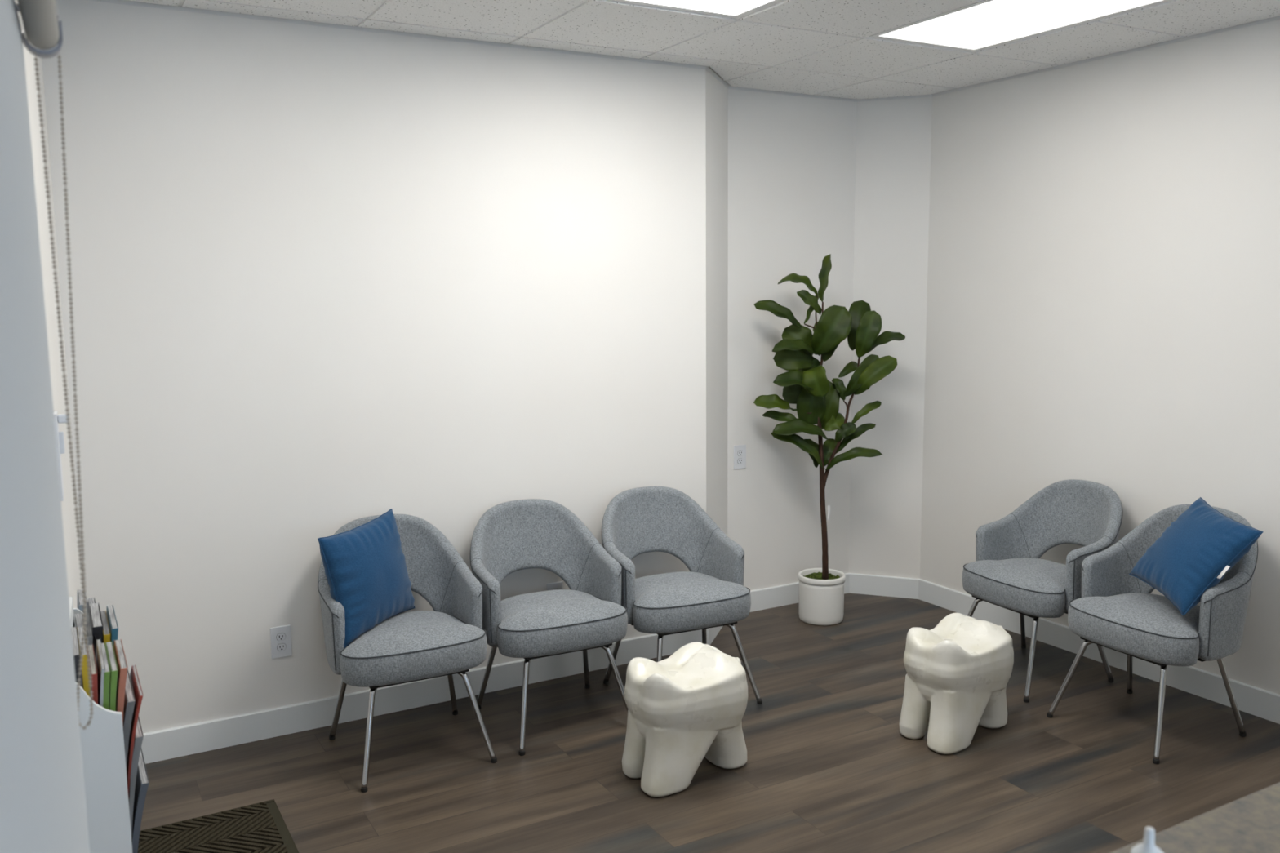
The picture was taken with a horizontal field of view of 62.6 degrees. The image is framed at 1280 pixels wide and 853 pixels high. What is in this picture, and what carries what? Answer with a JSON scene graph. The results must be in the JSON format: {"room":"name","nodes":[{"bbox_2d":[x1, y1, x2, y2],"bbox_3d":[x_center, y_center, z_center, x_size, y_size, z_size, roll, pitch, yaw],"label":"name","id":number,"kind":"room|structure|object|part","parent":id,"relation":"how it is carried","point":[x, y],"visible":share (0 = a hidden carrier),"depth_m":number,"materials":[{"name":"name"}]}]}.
{"room":"dental waiting room","nodes":[
{"label":"dental waiting room","id":0,"kind":"room"},
{"bbox_2d":[15,0,83,608],"bbox_3d":[-0.528,0.226,0.708,0.120,2.793,6.751,-4,8,-27],"label":"wall","id":1,"kind":"structure","parent":0,"point":[73,571],"depth_m":2.81,"materials":[{"name":"paint"}]},
{"bbox_2d":[0,0,93,852],"bbox_3d":[-0.364,0.120,0.662,0.084,1.079,1.521,-5,8,-29],"label":"roller shade","id":2,"kind":"object","parent":1,"relation":"attached to","point":[43,809],"visible":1,"depth_m":0.80,"materials":[{"name":"grey fabric"}]},
{"bbox_3d":[-0.710,-0.029,1.308,0.043,0.845,0.006,-5,9,-29],"label":"bead chain","id":3,"kind":"part","parent":2,"relation":"part of","materials":[{"name":"beige"}]},
{"bbox_2d":[53,411,69,501],"bbox_3d":[-1.325,0.067,2.421,0.032,0.200,0.076,-4,8,-27],"label":"light switch","id":4,"kind":"object","parent":1,"relation":"attached to","point":[61,418],"visible":0.76,"depth_m":2.40,"materials":[{"name":"white plastic"}]},
{"bbox_2d":[53,411,64,501],"bbox_3d":[-1.336,0.067,2.416,0.008,0.200,0.076,-4,8,-27],"label":"switch plate","id":5,"kind":"object","parent":4,"relation":"attached to","point":[58,419],"depth_m":2.40,"materials":[{"name":"white plastic"}]},
{"bbox_2d":[69,596,132,852],"bbox_3d":[-1.179,0.904,2.331,0.093,0.960,0.542,-4,8,-27],"label":"magazine rack","id":6,"kind":"object","parent":1,"relation":"attached to","point":[102,742],"visible":0.53,"depth_m":2.06,"materials":[{"name":"white laminate"}]},
{"bbox_3d":[-1.217,0.907,2.311,0.006,0.960,0.530,-4,8,-27],"label":"panel","id":7,"kind":"part","parent":6,"relation":"part of","materials":[{"name":"white laminate"}]},
{"bbox_2d":[71,626,81,686],"bbox_3d":[-1.147,0.578,2.154,0.016,0.291,0.202,-5,9,-29],"label":"magazine","id":8,"kind":"object","parent":6,"relation":"in","point":[74,632],"visible":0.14,"depth_m":2.07,"materials":[{"name":"paper"}]},
{"bbox_3d":[-1.300,0.889,2.567,0.093,0.931,0.012,-4,8,-27],"label":"panel","id":9,"kind":"part","parent":6,"relation":"part of","materials":[{"name":"white laminate"}]},
{"bbox_2d":[74,613,84,639],"bbox_3d":[-1.268,0.583,2.392,0.027,0.271,0.202,-5,9,-29],"label":"magazine","id":10,"kind":"object","parent":6,"relation":"in","point":[78,621],"visible":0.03,"depth_m":2.42,"materials":[{"name":"paper"}]},
{"bbox_2d":[76,589,87,612],"bbox_3d":[-1.364,0.522,2.579,0.025,0.216,0.152,-5,9,-29],"label":"magazine","id":11,"kind":"object","parent":6,"relation":"in","point":[79,597],"visible":0.12,"depth_m":2.56,"materials":[{"name":"paper"}]},
{"bbox_2d":[76,626,90,697],"bbox_3d":[-1.135,0.572,2.160,0.014,0.276,0.202,-5,9,-29],"label":"magazine","id":12,"kind":"object","parent":6,"relation":"in","point":[85,680],"visible":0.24,"depth_m":2.06,"materials":[{"name":"paper"}]},
{"bbox_2d":[84,612,94,644],"bbox_3d":[-1.253,0.580,2.400,0.027,0.269,0.202,-5,9,-29],"label":"magazine","id":13,"kind":"object","parent":6,"relation":"in","point":[90,639],"visible":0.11,"depth_m":2.34,"materials":[{"name":"paper"}]},
{"bbox_2d":[86,597,95,612],"bbox_3d":[-1.346,0.536,2.591,0.023,0.196,0.152,-5,9,-29],"label":"magazine","id":14,"kind":"object","parent":6,"relation":"in","point":[91,601],"visible":0.03,"depth_m":2.61,"materials":[{"name":"paper"}]},
{"bbox_2d":[88,644,97,704],"bbox_3d":[-1.124,0.606,2.171,0.016,0.263,0.202,-5,9,-29],"label":"magazine","id":15,"kind":"object","parent":6,"relation":"in","point":[93,665],"visible":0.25,"depth_m":2.08,"materials":[{"name":"paper"}]},
{"bbox_2d":[88,603,102,658],"bbox_3d":[-1.240,0.566,2.406,0.031,0.281,0.202,-5,9,-29],"label":"magazine","id":16,"kind":"object","parent":6,"relation":"in","point":[95,615],"visible":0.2,"depth_m":2.33,"materials":[{"name":"paper"}]},
{"bbox_2d":[95,639,105,706],"bbox_3d":[-1.113,0.605,2.176,0.022,0.281,0.202,-5,9,-29],"label":"magazine","id":17,"kind":"object","parent":6,"relation":"in","point":[100,667],"visible":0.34,"depth_m":2.12,"materials":[{"name":"paper"}]},
{"bbox_3d":[-1.058,0.948,2.099,0.093,0.931,0.012,-4,8,-27],"label":"panel","id":18,"kind":"part","parent":6,"relation":"part of","materials":[{"name":"white laminate"}]},
{"bbox_2d":[100,610,110,643],"bbox_3d":[-1.225,0.581,2.416,0.024,0.271,0.202,-5,9,-29],"label":"magazine","id":19,"kind":"object","parent":6,"relation":"in","point":[106,632],"visible":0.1,"depth_m":2.36,"materials":[{"name":"paper"}]},
{"bbox_2d":[101,642,110,709],"bbox_3d":[-1.107,0.611,2.180,0.025,0.276,0.202,-5,9,-29],"label":"magazine","id":20,"kind":"object","parent":6,"relation":"in","point":[107,674],"visible":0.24,"depth_m":2.08,"materials":[{"name":"paper"}]},
{"bbox_2d":[105,641,117,711],"bbox_3d":[-1.096,0.612,2.187,0.027,0.279,0.202,-5,9,-29],"label":"magazine","id":21,"kind":"object","parent":6,"relation":"in","point":[109,648],"visible":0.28,"depth_m":2.09,"materials":[{"name":"paper"}]},
{"bbox_2d":[106,604,118,646],"bbox_3d":[-1.212,0.576,2.423,0.026,0.286,0.202,-5,9,-29],"label":"magazine","id":22,"kind":"object","parent":6,"relation":"in","point":[113,624],"visible":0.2,"depth_m":2.37,"materials":[{"name":"paper"}]},
{"bbox_2d":[113,639,128,727],"bbox_3d":[-1.084,0.610,2.194,0.034,0.281,0.202,-5,9,-29],"label":"magazine","id":23,"kind":"object","parent":6,"relation":"in","point":[121,660],"visible":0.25,"depth_m":2.10,"materials":[{"name":"paper"}]},
{"bbox_2d":[123,669,135,769],"bbox_3d":[-1.082,0.680,2.204,0.049,0.281,0.202,-5,9,-29],"label":"magazine","id":24,"kind":"object","parent":6,"relation":"in","point":[129,698],"visible":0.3,"depth_m":2.11,"materials":[{"name":"paper"}]},
{"bbox_2d":[126,664,143,806],"bbox_3d":[-1.069,0.676,2.210,0.050,0.291,0.202,-5,9,-29],"label":"magazine","id":25,"kind":"object","parent":6,"relation":"in","point":[134,677],"visible":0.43,"depth_m":2.13,"materials":[{"name":"paper"}]},
{"bbox_2d":[128,716,143,839],"bbox_3d":[-1.074,0.761,2.218,0.053,0.291,0.202,-5,9,-29],"label":"magazine","id":26,"kind":"object","parent":6,"relation":"in","point":[139,735],"visible":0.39,"depth_m":2.12,"materials":[{"name":"paper"}]},
{"bbox_2d":[131,748,149,852],"bbox_3d":[-1.072,0.860,2.232,0.057,0.291,0.202,-5,9,-29],"label":"magazine","id":27,"kind":"object","parent":6,"relation":"in","point":[142,782],"visible":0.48,"depth_m":2.14,"materials":[{"name":"paper"}]},
{"bbox_2d":[40,0,706,733],"bbox_3d":[-0.907,-0.236,4.269,2.723,2.793,0.120,-5,9,-29],"label":"wall","id":28,"kind":"structure","parent":0,"point":[324,279],"depth_m":4.03,"materials":[{"name":"paint"}]},
{"bbox_2d":[270,624,292,658],"bbox_3d":[-1.383,0.831,4.055,0.076,0.124,0.010,-5,9,-29],"label":"wall outlet","id":29,"kind":"object","parent":28,"relation":"attached to","point":[281,636],"visible":1,"depth_m":4.05,"materials":[{"name":"white plastic"}]},
{"bbox_2d":[275,632,285,640],"bbox_3d":[-1.382,0.811,4.050,0.035,0.029,0.005,-5,9,-29],"label":"socket","id":30,"kind":"object","parent":29,"relation":"attached to","point":[279,636],"depth_m":4.05,"materials":[{"name":"white plastic"}]},
{"bbox_2d":[276,643,286,651],"bbox_3d":[-1.382,0.851,4.056,0.035,0.029,0.001,-5,9,-29],"label":"socket","id":31,"kind":"object","parent":29,"relation":"attached to","point":[280,646],"depth_m":4.05,"materials":[{"name":"white plastic"}]},
{"bbox_2d":[141,628,709,764],"bbox_3d":[-0.809,1.096,4.414,2.614,0.112,0.014,-5,9,-29],"label":"baseboard","id":32,"kind":"structure","parent":28,"relation":"attached to","point":[208,735],"depth_m":4.27,"materials":[{"name":"white paint"}]},
{"bbox_2d":[546,581,563,591],"bbox_3d":[-0.372,0.747,4.623,0.076,0.124,0.010,-5,9,-29],"label":"wall outlet","id":33,"kind":"object","parent":28,"relation":"attached to","point":[557,585],"visible":0.14,"depth_m":4.62,"materials":[{"name":"white plastic"}]},
{"bbox_2d":[88,0,1279,102],"bbox_3d":[1.179,-1.322,1.688,4.552,0.212,7.081,-5,9,-29],"label":"ceiling","id":34,"kind":"structure","parent":0,"point":[824,49],"depth_m":4.08,"materials":[{"name":"grey"}]},
{"bbox_2d":[615,0,781,17],"bbox_3d":[0.399,-1.461,3.213,0.582,0.082,1.191,-5,9,-29],"label":"ceiling light","id":35,"kind":"object","parent":34,"relation":"attached to","point":[731,8],"visible":1,"depth_m":3.74,"materials":[{"name":"white plastic"}]},
{"bbox_2d":[869,0,1169,51],"bbox_3d":[1.459,-1.549,3.808,0.582,0.082,1.191,-5,9,-29],"label":"ceiling light","id":36,"kind":"object","parent":34,"relation":"attached to","point":[984,24],"visible":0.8,"depth_m":4.02,"materials":[{"name":"white plastic"}]},
{"bbox_2d":[140,593,1279,852],"bbox_3d":[1.207,1.491,2.056,4.552,0.100,7.081,-5,9,-29],"label":"floor","id":37,"kind":"structure","parent":0,"point":[829,767],"depth_m":3.75,"materials":[{"name":"brown wood"}]},
{"bbox_2d":[137,799,298,852],"bbox_3d":[-1.266,1.335,3.004,0.600,0.012,0.950,-5,9,-29],"label":"door mat","id":38,"kind":"object","parent":37,"relation":"on","point":[257,828],"visible":0.86,"depth_m":3.33,"materials":[{"name":"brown rubber"}]},
{"bbox_2d":[317,514,497,792],"bbox_3d":[-0.886,0.795,3.946,0.577,0.832,0.634,-4,8,-27],"label":"armchair","id":39,"kind":"object","parent":37,"relation":"on","point":[405,647],"visible":0.77,"depth_m":3.83,"materials":[{"name":"grey fabric"}]},
{"bbox_3d":[-1.124,0.723,3.852,0.093,0.313,0.307,-3,8,-15],"label":"armrest","id":40,"kind":"part","parent":39,"relation":"part of","materials":[{"name":"grey fabric"}]},
{"bbox_3d":[-1.096,1.038,3.985,0.218,0.331,0.047,2,8,18],"label":"leg","id":41,"kind":"part","parent":39,"relation":"part of","materials":[{"name":"silver metal"}]},
{"bbox_2d":[317,508,415,648],"bbox_3d":[-1.003,0.552,3.901,0.175,0.418,0.440,2,8,17],"label":"throw pillow","id":42,"kind":"object","parent":39,"relation":"on","point":[365,566],"visible":0.97,"depth_m":3.81,"materials":[{"name":"blue fabric"}]},
{"bbox_3d":[-0.938,1.072,3.714,0.036,0.332,0.247,1,8,11],"label":"leg","id":43,"kind":"part","parent":39,"relation":"part of","materials":[{"name":"silver metal"}]},
{"bbox_3d":[-0.982,0.570,4.097,0.561,0.423,0.225,-4,8,-27],"label":"backrest","id":44,"kind":"part","parent":39,"relation":"part of","materials":[{"name":"grey fabric"}]},
{"bbox_3d":[-0.868,0.799,3.911,0.536,0.152,0.459,-4,8,-27],"label":"seat","id":45,"kind":"part","parent":39,"relation":"part of","materials":[{"name":"grey fabric"}]},
{"bbox_3d":[-0.858,0.882,3.903,0.470,0.020,0.320,-4,8,-27],"label":"seat","id":46,"kind":"part","parent":39,"relation":"part of","materials":[{"name":"black"}]},
{"bbox_3d":[-0.769,1.013,4.154,0.047,0.331,0.218,2,8,17],"label":"leg","id":47,"kind":"part","parent":39,"relation":"part of","materials":[{"name":"silver metal"}]},
{"bbox_3d":[-0.683,0.689,4.079,0.093,0.313,0.307,-7,10,-39],"label":"armrest","id":48,"kind":"part","parent":39,"relation":"part of","materials":[{"name":"grey fabric"}]},
{"bbox_3d":[-0.635,1.048,3.870,0.247,0.332,0.036,3,8,24],"label":"leg","id":49,"kind":"part","parent":39,"relation":"part of","materials":[{"name":"silver metal"}]},
{"bbox_2d":[470,498,628,755],"bbox_3d":[-0.367,0.754,4.218,0.577,0.832,0.634,-4,8,-26],"label":"armchair","id":50,"kind":"object","parent":37,"relation":"on","point":[509,537],"visible":0.95,"depth_m":4.22,"materials":[{"name":"grey fabric"}]},
{"bbox_3d":[-0.607,0.682,4.128,0.093,0.313,0.307,-2,8,-14],"label":"armrest","id":51,"kind":"part","parent":50,"relation":"part of","materials":[{"name":"grey fabric"}]},
{"bbox_3d":[-0.577,0.997,4.260,0.218,0.331,0.047,2,8,18],"label":"leg","id":52,"kind":"part","parent":50,"relation":"part of","materials":[{"name":"silver metal"}]},
{"bbox_3d":[-0.423,1.031,3.986,0.036,0.332,0.247,1,8,12],"label":"leg","id":53,"kind":"part","parent":50,"relation":"part of","materials":[{"name":"silver metal"}]},
{"bbox_3d":[-0.460,0.529,4.370,0.561,0.423,0.225,-4,8,-26],"label":"backrest","id":54,"kind":"part","parent":50,"relation":"part of","materials":[{"name":"grey fabric"}]},
{"bbox_3d":[-0.340,0.842,4.174,0.470,0.020,0.320,-4,8,-26],"label":"seat","id":55,"kind":"part","parent":50,"relation":"part of","materials":[{"name":"black"}]},
{"bbox_3d":[-0.350,0.759,4.183,0.536,0.152,0.459,-4,8,-26],"label":"seat","id":56,"kind":"part","parent":50,"relation":"part of","materials":[{"name":"grey fabric"}]},
{"bbox_3d":[-0.247,0.973,4.424,0.047,0.331,0.218,2,8,18],"label":"leg","id":57,"kind":"part","parent":50,"relation":"part of","materials":[{"name":"silver metal"}]},
{"bbox_3d":[-0.162,0.648,4.348,0.093,0.313,0.307,-6,9,-38],"label":"armrest","id":58,"kind":"part","parent":50,"relation":"part of","materials":[{"name":"grey fabric"}]},
{"bbox_3d":[-0.118,1.008,4.137,0.247,0.332,0.036,3,8,25],"label":"leg","id":59,"kind":"part","parent":50,"relation":"part of","materials":[{"name":"silver metal"}]},
{"bbox_2d":[601,486,762,704],"bbox_3d":[0.148,0.715,4.476,0.577,0.832,0.634,-4,8,-25],"label":"armchair","id":60,"kind":"object","parent":37,"relation":"on","point":[637,521],"visible":0.88,"depth_m":4.50,"materials":[{"name":"grey fabric"}]},
{"bbox_3d":[-0.061,0.958,4.524,0.218,0.331,0.047,2,8,20],"label":"leg","id":61,"kind":"part","parent":60,"relation":"part of","materials":[{"name":"silver metal"}]},
{"bbox_3d":[-0.093,0.642,4.391,0.093,0.313,0.307,-2,8,-13],"label":"armrest","id":62,"kind":"part","parent":60,"relation":"part of","materials":[{"name":"grey fabric"}]},
{"bbox_3d":[0.086,0.992,4.246,0.036,0.332,0.247,1,8,13],"label":"leg","id":63,"kind":"part","parent":60,"relation":"part of","materials":[{"name":"silver metal"}]},
{"bbox_3d":[0.060,0.490,4.631,0.561,0.423,0.225,-4,8,-25],"label":"backrest","id":64,"kind":"part","parent":60,"relation":"part of","materials":[{"name":"grey fabric"}]},
{"bbox_3d":[0.175,0.803,4.432,0.470,0.020,0.320,-4,8,-25],"label":"seat","id":65,"kind":"part","parent":60,"relation":"part of","materials":[{"name":"black"}]},
{"bbox_3d":[0.165,0.720,4.441,0.536,0.152,0.459,-4,8,-25],"label":"seat","id":66,"kind":"part","parent":60,"relation":"part of","materials":[{"name":"grey fabric"}]},
{"bbox_3d":[0.273,0.934,4.679,0.047,0.331,0.218,2,8,19],"label":"leg","id":67,"kind":"part","parent":60,"relation":"part of","materials":[{"name":"silver metal"}]},
{"bbox_3d":[0.357,0.610,4.601,0.093,0.313,0.307,-6,9,-37],"label":"armrest","id":68,"kind":"part","parent":60,"relation":"part of","materials":[{"name":"grey fabric"}]},
{"bbox_3d":[0.395,0.970,4.390,0.247,0.332,0.036,3,8,26],"label":"leg","id":69,"kind":"part","parent":60,"relation":"part of","materials":[{"name":"silver metal"}]},
{"bbox_2d":[622,641,747,797],"bbox_3d":[0.170,1.018,3.723,0.453,0.426,0.275,-5,9,-31],"label":"stool","id":70,"kind":"object","parent":37,"relation":"on","point":[686,707],"visible":1,"depth_m":3.62,"materials":[{"name":"beige ceramic"}]},
{"bbox_2d":[753,253,905,625],"bbox_3d":[0.955,0.075,5.306,0.769,1.872,0.290,0,7,2],"label":"fig tree","id":71,"kind":"object","parent":37,"relation":"on","point":[806,384],"visible":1,"depth_m":5.27,"materials":[{"name":"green plant"}]},
{"bbox_3d":[0.937,0.879,5.436,0.241,0.242,0.241,-5,9,-29],"label":"pot","id":72,"kind":"part","parent":71,"relation":"part of","materials":[{"name":"white ceramic"}]},
{"bbox_2d":[898,613,1013,754],"bbox_3d":[1.225,0.967,4.034,0.453,0.426,0.275,-6,9,-35],"label":"stool","id":73,"kind":"object","parent":37,"relation":"on","point":[959,670],"visible":1,"depth_m":3.92,"materials":[{"name":"beige ceramic"}]},
{"bbox_2d":[962,479,1122,702],"bbox_3d":[1.761,0.678,4.637,0.634,0.832,0.577,-4,8,-26],"label":"armchair","id":74,"kind":"object","parent":37,"relation":"on","point":[1008,572],"visible":0.88,"depth_m":4.65,"materials":[{"name":"grey fabric"}]},
{"bbox_3d":[1.498,0.916,4.727,0.247,0.332,0.036,1,8,12],"label":"leg","id":75,"kind":"part","parent":74,"relation":"part of","materials":[{"name":"silver metal"}]},
{"bbox_3d":[1.680,0.563,4.862,0.307,0.313,0.093,-2,8,-14],"label":"armrest","id":76,"kind":"part","parent":74,"relation":"part of","materials":[{"name":"grey fabric"}]},
{"bbox_3d":[1.726,0.681,4.620,0.459,0.152,0.536,-4,8,-26],"label":"seat","id":77,"kind":"part","parent":74,"relation":"part of","materials":[{"name":"grey fabric"}]},
{"bbox_3d":[1.707,0.763,4.621,0.320,0.020,0.470,-4,8,-26],"label":"seat","id":78,"kind":"part","parent":74,"relation":"part of","materials":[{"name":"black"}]},
{"bbox_3d":[1.774,0.893,4.879,0.047,0.331,0.218,2,8,18],"label":"leg","id":79,"kind":"part","parent":74,"relation":"part of","materials":[{"name":"silver metal"}]},
{"bbox_3d":[1.651,0.954,4.424,0.036,0.332,0.247,3,8,25],"label":"leg","id":80,"kind":"part","parent":74,"relation":"part of","materials":[{"name":"silver metal"}]},
{"bbox_3d":[1.939,0.462,4.700,0.225,0.423,0.561,-4,8,-26],"label":"backrest","id":81,"kind":"part","parent":74,"relation":"part of","materials":[{"name":"grey fabric"}]},
{"bbox_3d":[1.903,0.619,4.421,0.307,0.313,0.093,-6,9,-38],"label":"armrest","id":82,"kind":"part","parent":74,"relation":"part of","materials":[{"name":"grey fabric"}]},
{"bbox_3d":[1.939,0.934,4.551,0.218,0.331,0.047,2,8,18],"label":"leg","id":83,"kind":"part","parent":74,"relation":"part of","materials":[{"name":"silver metal"}]},
{"bbox_2d":[1046,503,1257,764],"bbox_3d":[2.009,0.750,4.072,0.634,0.832,0.577,-5,8,-28],"label":"armchair","id":84,"kind":"object","parent":37,"relation":"on","point":[1116,610],"visible":0.84,"depth_m":3.95,"materials":[{"name":"grey fabric"}]},
{"bbox_3d":[1.745,0.988,4.155,0.247,0.332,0.036,1,8,10],"label":"leg","id":85,"kind":"part","parent":84,"relation":"part of","materials":[{"name":"silver metal"}]},
{"bbox_3d":[1.922,0.635,4.296,0.307,0.313,0.093,-3,8,-16],"label":"armrest","id":86,"kind":"part","parent":84,"relation":"part of","materials":[{"name":"grey fabric"}]},
{"bbox_3d":[2.017,0.965,4.315,0.047,0.331,0.218,2,8,17],"label":"leg","id":87,"kind":"part","parent":84,"relation":"part of","materials":[{"name":"silver metal"}]},
{"bbox_3d":[1.974,0.753,4.054,0.459,0.152,0.536,-5,8,-28],"label":"seat","id":88,"kind":"part","parent":84,"relation":"part of","materials":[{"name":"grey fabric"}]},
{"bbox_3d":[1.956,0.835,4.055,0.320,0.020,0.470,-5,8,-28],"label":"seat","id":89,"kind":"part","parent":84,"relation":"part of","materials":[{"name":"black"}]},
{"bbox_3d":[1.905,1.025,3.857,0.036,0.332,0.247,3,8,23],"label":"leg","id":90,"kind":"part","parent":84,"relation":"part of","materials":[{"name":"silver metal"}]},
{"bbox_3d":[2.185,0.533,4.140,0.225,0.423,0.561,-5,8,-28],"label":"backrest","id":91,"kind":"part","parent":84,"relation":"part of","materials":[{"name":"grey fabric"}]},
{"bbox_2d":[1128,497,1263,615],"bbox_3d":[2.074,0.482,3.922,0.270,0.360,0.480,-1,7,-1],"label":"throw pillow","id":92,"kind":"object","parent":84,"relation":"on","point":[1196,552],"visible":1,"depth_m":3.85,"materials":[{"name":"blue fabric"}]},
{"bbox_3d":[2.156,0.690,3.860,0.307,0.313,0.093,-7,10,-40],"label":"armrest","id":93,"kind":"part","parent":84,"relation":"part of","materials":[{"name":"grey fabric"}]},
{"bbox_3d":[2.191,1.005,3.991,0.218,0.331,0.047,2,8,17],"label":"leg","id":94,"kind":"part","parent":84,"relation":"part of","materials":[{"name":"silver metal"}]},
{"bbox_2d":[1110,782,1279,852],"bbox_3d":[1.728,0.979,1.696,3.600,0.998,0.580,-5,9,-29],"label":"countertop","id":95,"kind":"structure","parent":37,"relation":"on","point":[1250,824],"depth_m":1.37,"materials":[{"name":"stone"}]},
{"bbox_2d":[1130,826,1163,852],"bbox_3d":[0.533,0.492,1.108,0.052,0.144,0.052,-5,9,-29],"label":"pump bottle","id":96,"kind":"object","parent":95,"relation":"on","point":[1148,846],"visible":1,"depth_m":1.10,"materials":[{"name":"grey plastic"}]},
{"bbox_2d":[705,66,728,535],"bbox_3d":[0.326,-0.364,5.155,0.120,2.793,0.540,2,8,16],"label":"wall","id":97,"kind":"structure","parent":0,"point":[716,93],"depth_m":5.08,"materials":[{"name":"paint"}]},
{"bbox_2d":[709,626,722,645],"bbox_3d":[0.395,0.971,5.284,0.014,0.112,0.497,2,8,16],"label":"baseboard","id":98,"kind":"structure","parent":97,"relation":"attached to","point":[713,632],"depth_m":5.14,"materials":[{"name":"white paint"}]},
{"bbox_2d":[727,83,856,591],"bbox_3d":[0.778,-0.427,5.603,0.927,2.793,0.120,-5,9,-29],"label":"wall","id":99,"kind":"structure","parent":0,"point":[792,158],"depth_m":5.50,"materials":[{"name":"paint"}]},
{"bbox_2d":[733,444,746,469],"bbox_3d":[0.519,0.159,5.454,0.076,0.124,0.010,-5,9,-29],"label":"wall outlet","id":100,"kind":"object","parent":99,"relation":"attached to","point":[740,451],"visible":1,"depth_m":5.45,"materials":[{"name":"white plastic"}]},
{"bbox_2d":[737,457,742,463],"bbox_3d":[0.521,0.179,5.454,0.035,0.029,0.005,-5,9,-29],"label":"socket","id":101,"kind":"object","parent":100,"relation":"attached to","point":[740,460],"depth_m":5.45,"materials":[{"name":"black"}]},
{"bbox_2d":[737,450,742,456],"bbox_3d":[0.520,0.138,5.449,0.035,0.029,0.005,-5,9,-29],"label":"socket","id":102,"kind":"object","parent":100,"relation":"attached to","point":[740,453],"depth_m":5.45,"materials":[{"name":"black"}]},
{"bbox_2d":[750,573,849,612],"bbox_3d":[0.821,0.910,5.717,0.823,0.112,0.014,-5,9,-29],"label":"baseboard","id":103,"kind":"structure","parent":99,"relation":"attached to","point":[784,594],"depth_m":5.66,"materials":[{"name":"white paint"}]},
{"bbox_2d":[848,96,932,578],"bbox_3d":[1.359,-0.451,5.742,0.488,2.793,0.120,2,8,20],"label":"wall","id":104,"kind":"structure","parent":0,"point":[893,138],"depth_m":5.66,"materials":[{"name":"paint"}]},
{"bbox_2d":[848,573,919,599],"bbox_3d":[1.355,0.887,5.851,0.388,0.112,0.014,2,8,20],"label":"baseboard","id":105,"kind":"structure","parent":104,"relation":"attached to","point":[860,584],"depth_m":5.84,"materials":[{"name":"white paint"}]},
{"bbox_2d":[920,19,1279,694],"bbox_3d":[3.212,-0.083,2.790,0.120,2.793,6.709,-5,9,-29],"label":"wall","id":106,"kind":"structure","parent":0,"point":[1103,300],"depth_m":4.60,"materials":[{"name":"paint"}]},
{"bbox_2d":[918,578,1279,724],"bbox_3d":[3.148,1.247,2.964,0.014,0.112,6.545,-5,9,-29],"label":"baseboard","id":107,"kind":"structure","parent":106,"relation":"attached to","point":[1258,702],"depth_m":4.72,"materials":[{"name":"white paint"}]}
]}

